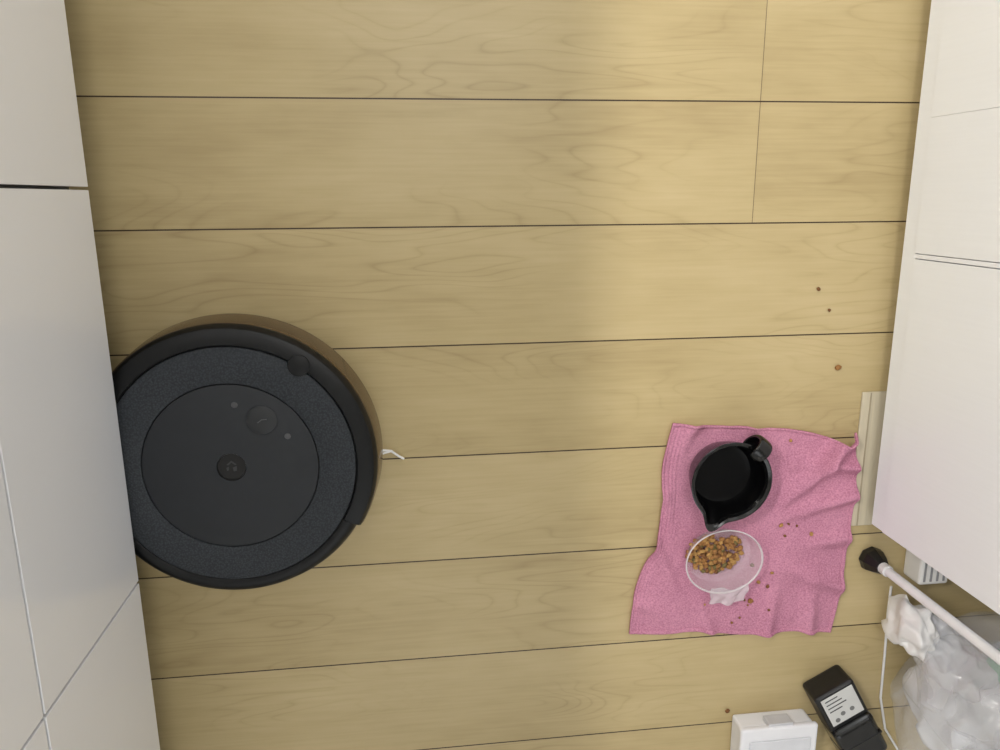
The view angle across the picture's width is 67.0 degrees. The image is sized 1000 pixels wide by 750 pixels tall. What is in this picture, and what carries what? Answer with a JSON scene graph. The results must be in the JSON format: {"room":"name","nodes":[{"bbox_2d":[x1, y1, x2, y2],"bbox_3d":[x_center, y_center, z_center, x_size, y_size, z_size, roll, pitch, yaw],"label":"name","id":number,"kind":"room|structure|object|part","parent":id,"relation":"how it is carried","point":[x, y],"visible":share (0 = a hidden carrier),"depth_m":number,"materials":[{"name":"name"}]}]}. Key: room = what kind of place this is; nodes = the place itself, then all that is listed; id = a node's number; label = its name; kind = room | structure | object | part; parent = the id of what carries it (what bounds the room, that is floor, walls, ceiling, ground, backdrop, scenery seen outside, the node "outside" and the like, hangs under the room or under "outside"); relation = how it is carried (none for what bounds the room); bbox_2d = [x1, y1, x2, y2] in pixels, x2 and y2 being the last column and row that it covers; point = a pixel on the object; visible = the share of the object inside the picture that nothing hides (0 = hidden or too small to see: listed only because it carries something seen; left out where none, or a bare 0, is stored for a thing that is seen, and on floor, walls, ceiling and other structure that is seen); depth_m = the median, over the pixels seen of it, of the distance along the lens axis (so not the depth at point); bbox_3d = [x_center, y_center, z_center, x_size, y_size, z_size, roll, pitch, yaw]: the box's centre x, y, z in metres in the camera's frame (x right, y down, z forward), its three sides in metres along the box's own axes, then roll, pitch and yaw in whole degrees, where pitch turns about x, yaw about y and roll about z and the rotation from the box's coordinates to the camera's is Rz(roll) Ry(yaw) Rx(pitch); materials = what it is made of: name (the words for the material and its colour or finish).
{"room":"kitchen","nodes":[
{"label":"kitchen","id":0,"kind":"room"},
{"bbox_2d":[64,0,999,749],"bbox_3d":[0.075,-0.434,0.965,2.600,0.056,3.800,-2,103,-7],"label":"floor","id":1,"kind":"structure","parent":0,"point":[542,239],"depth_m":1.02,"materials":[{"name":"brown wood"}]},
{"bbox_2d":[0,0,159,749],"bbox_3d":[-0.741,-0.155,0.461,0.685,0.860,3.140,-2,103,-7],"label":"base cabinet","id":2,"kind":"object","parent":1,"relation":"on","point":[75,674],"visible":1,"depth_m":0.73,"materials":[{"name":"laminate"}]},
{"bbox_3d":[-0.400,0.137,0.410,0.019,0.466,0.470,-2,103,-7],"label":"door","id":3,"kind":"part","parent":2,"relation":"part of","materials":[{"name":"white laminate"}]},
{"bbox_3d":[-0.397,0.600,0.520,0.019,0.466,0.475,-2,103,-7],"label":"door","id":4,"kind":"part","parent":2,"relation":"part of","materials":[{"name":"white laminate"}]},
{"bbox_3d":[-0.418,-0.360,0.422,0.019,0.720,0.485,-2,103,-7],"label":"door","id":5,"kind":"part","parent":2,"relation":"part of","materials":[{"name":"white laminate"}]},
{"bbox_3d":[-0.443,0.055,0.760,0.019,0.250,0.470,-2,103,-7],"label":"door","id":6,"kind":"part","parent":2,"relation":"part of","materials":[{"name":"white laminate"}]},
{"bbox_3d":[-0.440,0.518,0.869,0.019,0.250,0.475,-2,103,-7],"label":"door","id":7,"kind":"part","parent":2,"relation":"part of","materials":[{"name":"white laminate"}]},
{"bbox_2d":[112,313,403,589],"bbox_3d":[-0.334,0.098,0.968,0.355,0.094,0.356,-45,104,4],"label":"robot vacuum","id":8,"kind":"object","parent":1,"relation":"on","point":[252,449],"visible":0.9,"depth_m":0.93,"materials":[{"name":"black plastic"}]},
{"bbox_3d":[-0.160,0.108,1.033,0.058,0.012,0.023,-2,103,-7],"label":"brush arm","id":9,"kind":"part","parent":8,"relation":"part of","materials":[{"name":"white plastic"}]},
{"bbox_2d":[629,423,861,637],"bbox_3d":[0.373,0.241,1.118,0.331,0.040,0.335,3,103,-8],"label":"towel","id":10,"kind":"object","parent":1,"relation":"on","point":[814,488],"visible":0.96,"depth_m":1.14,"materials":[{"name":"pink fabric"}]},
{"bbox_2d":[685,530,763,593],"bbox_3d":[0.327,0.284,1.121,0.118,0.028,0.128,-2,103,-7],"label":"dish","id":11,"kind":"object","parent":10,"relation":"on","point":[717,557],"visible":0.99,"depth_m":1.12,"materials":[{"name":"plastic"}]},
{"bbox_2d":[689,434,771,531],"bbox_3d":[0.323,0.150,1.076,0.118,0.054,0.137,-2,103,-7],"label":"pitcher","id":12,"kind":"object","parent":10,"relation":"on","point":[730,481],"visible":1,"depth_m":1.09,"materials":[{"name":"plastic"}]},
{"bbox_3d":[0.361,0.102,1.063,0.023,0.043,0.034,37,96,-14],"label":"handle","id":13,"kind":"part","parent":12,"relation":"part of","materials":[{"name":"black plastic"}]},
{"bbox_2d":[704,439,812,623],"bbox_3d":[0.412,0.247,1.136,0.108,0.010,0.298,22,99,-12],"label":"crumbs","id":14,"kind":"object","parent":10,"relation":"on","point":[750,600],"visible":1,"depth_m":1.15,"materials":[{"name":"brown food"}]},
{"bbox_2d":[730,709,817,749],"bbox_3d":[0.433,0.670,1.221,0.126,0.048,0.274,-2,103,-7],"label":"case","id":15,"kind":"object","parent":1,"relation":"on","point":[792,729],"visible":1,"depth_m":1.18,"materials":[{"name":"white plastic"}]},
{"bbox_3d":[0.435,0.676,1.206,0.126,0.010,0.270,-2,103,-7],"label":"case lid","id":16,"kind":"part","parent":15,"relation":"part of","materials":[{"name":"white plastic"}]},
{"bbox_3d":[0.436,0.681,1.200,0.100,0.002,0.236,-2,103,-7],"label":"lid panel","id":17,"kind":"part","parent":15,"relation":"part of","materials":[{"name":"white plastic"}]},
{"bbox_2d":[803,665,886,749],"bbox_3d":[0.549,0.543,1.202,0.071,0.056,0.145,-30,105,1],"label":"charger","id":18,"kind":"object","parent":1,"relation":"on","point":[834,696],"visible":1,"depth_m":1.18,"materials":[{"name":"black plastic"}]},
{"bbox_2d":[851,391,886,525],"bbox_3d":[0.549,0.127,1.131,0.038,0.003,0.211,-2,103,-7],"label":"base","id":19,"kind":"object","parent":1,"relation":"on","point":[878,400],"visible":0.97,"depth_m":1.13,"materials":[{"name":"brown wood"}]},
{"bbox_2d":[856,393,871,524],"bbox_3d":[0.543,0.128,1.129,0.002,0.001,0.209,-2,103,-7],"label":"rib","id":20,"kind":"object","parent":19,"relation":"on","point":[871,393],"visible":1,"depth_m":1.13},
{"bbox_2d":[879,586,898,749],"bbox_3d":[0.631,0.495,1.227,0.038,0.004,0.338,-13,104,-4],"label":"cable","id":21,"kind":"object","parent":1,"relation":"on","point":[890,588],"visible":0.8,"depth_m":1.23,"materials":[{"name":"white plastic"}]},
{"bbox_2d":[904,549,946,584],"bbox_3d":[0.657,0.276,1.160,0.048,0.041,0.080,-2,103,-7],"label":"tray","id":22,"kind":"object","parent":1,"relation":"on","point":[916,569],"visible":0.48,"depth_m":1.15,"materials":[{"name":"white plastic"}]},
{"bbox_2d":[859,546,999,664],"bbox_3d":[0.717,0.556,0.014,0.037,2.398,0.037,20,100,-11],"label":"pole","id":23,"kind":"object","parent":1,"relation":"on","point":[872,559],"visible":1,"depth_m":1.05,"materials":[{"name":"white metal"}]},
{"bbox_2d":[872,0,999,614],"bbox_3d":[0.855,-0.714,0.515,0.535,0.885,2.120,-2,103,-7],"label":"base cabinet","id":24,"kind":"object","parent":1,"relation":"on","point":[937,492],"visible":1,"depth_m":0.95,"materials":[{"name":"white laminate"}]},
{"bbox_3d":[0.559,-0.797,0.880,0.016,0.028,2.102,-2,103,-7],"label":"rail","id":25,"kind":"part","parent":24,"relation":"part of","materials":[{"name":"white laminate"}]},
{"bbox_3d":[0.612,0.127,0.680,0.016,0.790,0.396,-2,103,-7],"label":"door","id":26,"kind":"part","parent":24,"relation":"part of","materials":[{"name":"white laminate"}]},
{"bbox_3d":[0.610,-0.158,0.613,0.016,0.790,0.173,-2,103,-7],"label":"door","id":27,"kind":"part","parent":24,"relation":"part of","materials":[{"name":"white laminate"}]},
{"bbox_3d":[0.608,-0.439,0.546,0.016,0.790,0.405,-2,103,-7],"label":"door","id":28,"kind":"part","parent":24,"relation":"part of","materials":[{"name":"white laminate"}]},
{"bbox_2d":[881,594,999,749],"bbox_3d":[0.742,0.497,1.089,0.306,0.296,0.297,-2,103,-7],"label":"trash bag","id":29,"kind":"object","parent":1,"relation":"on","point":[952,692],"visible":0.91,"depth_m":1.10,"materials":[{"name":"white plastic"}]}
]}

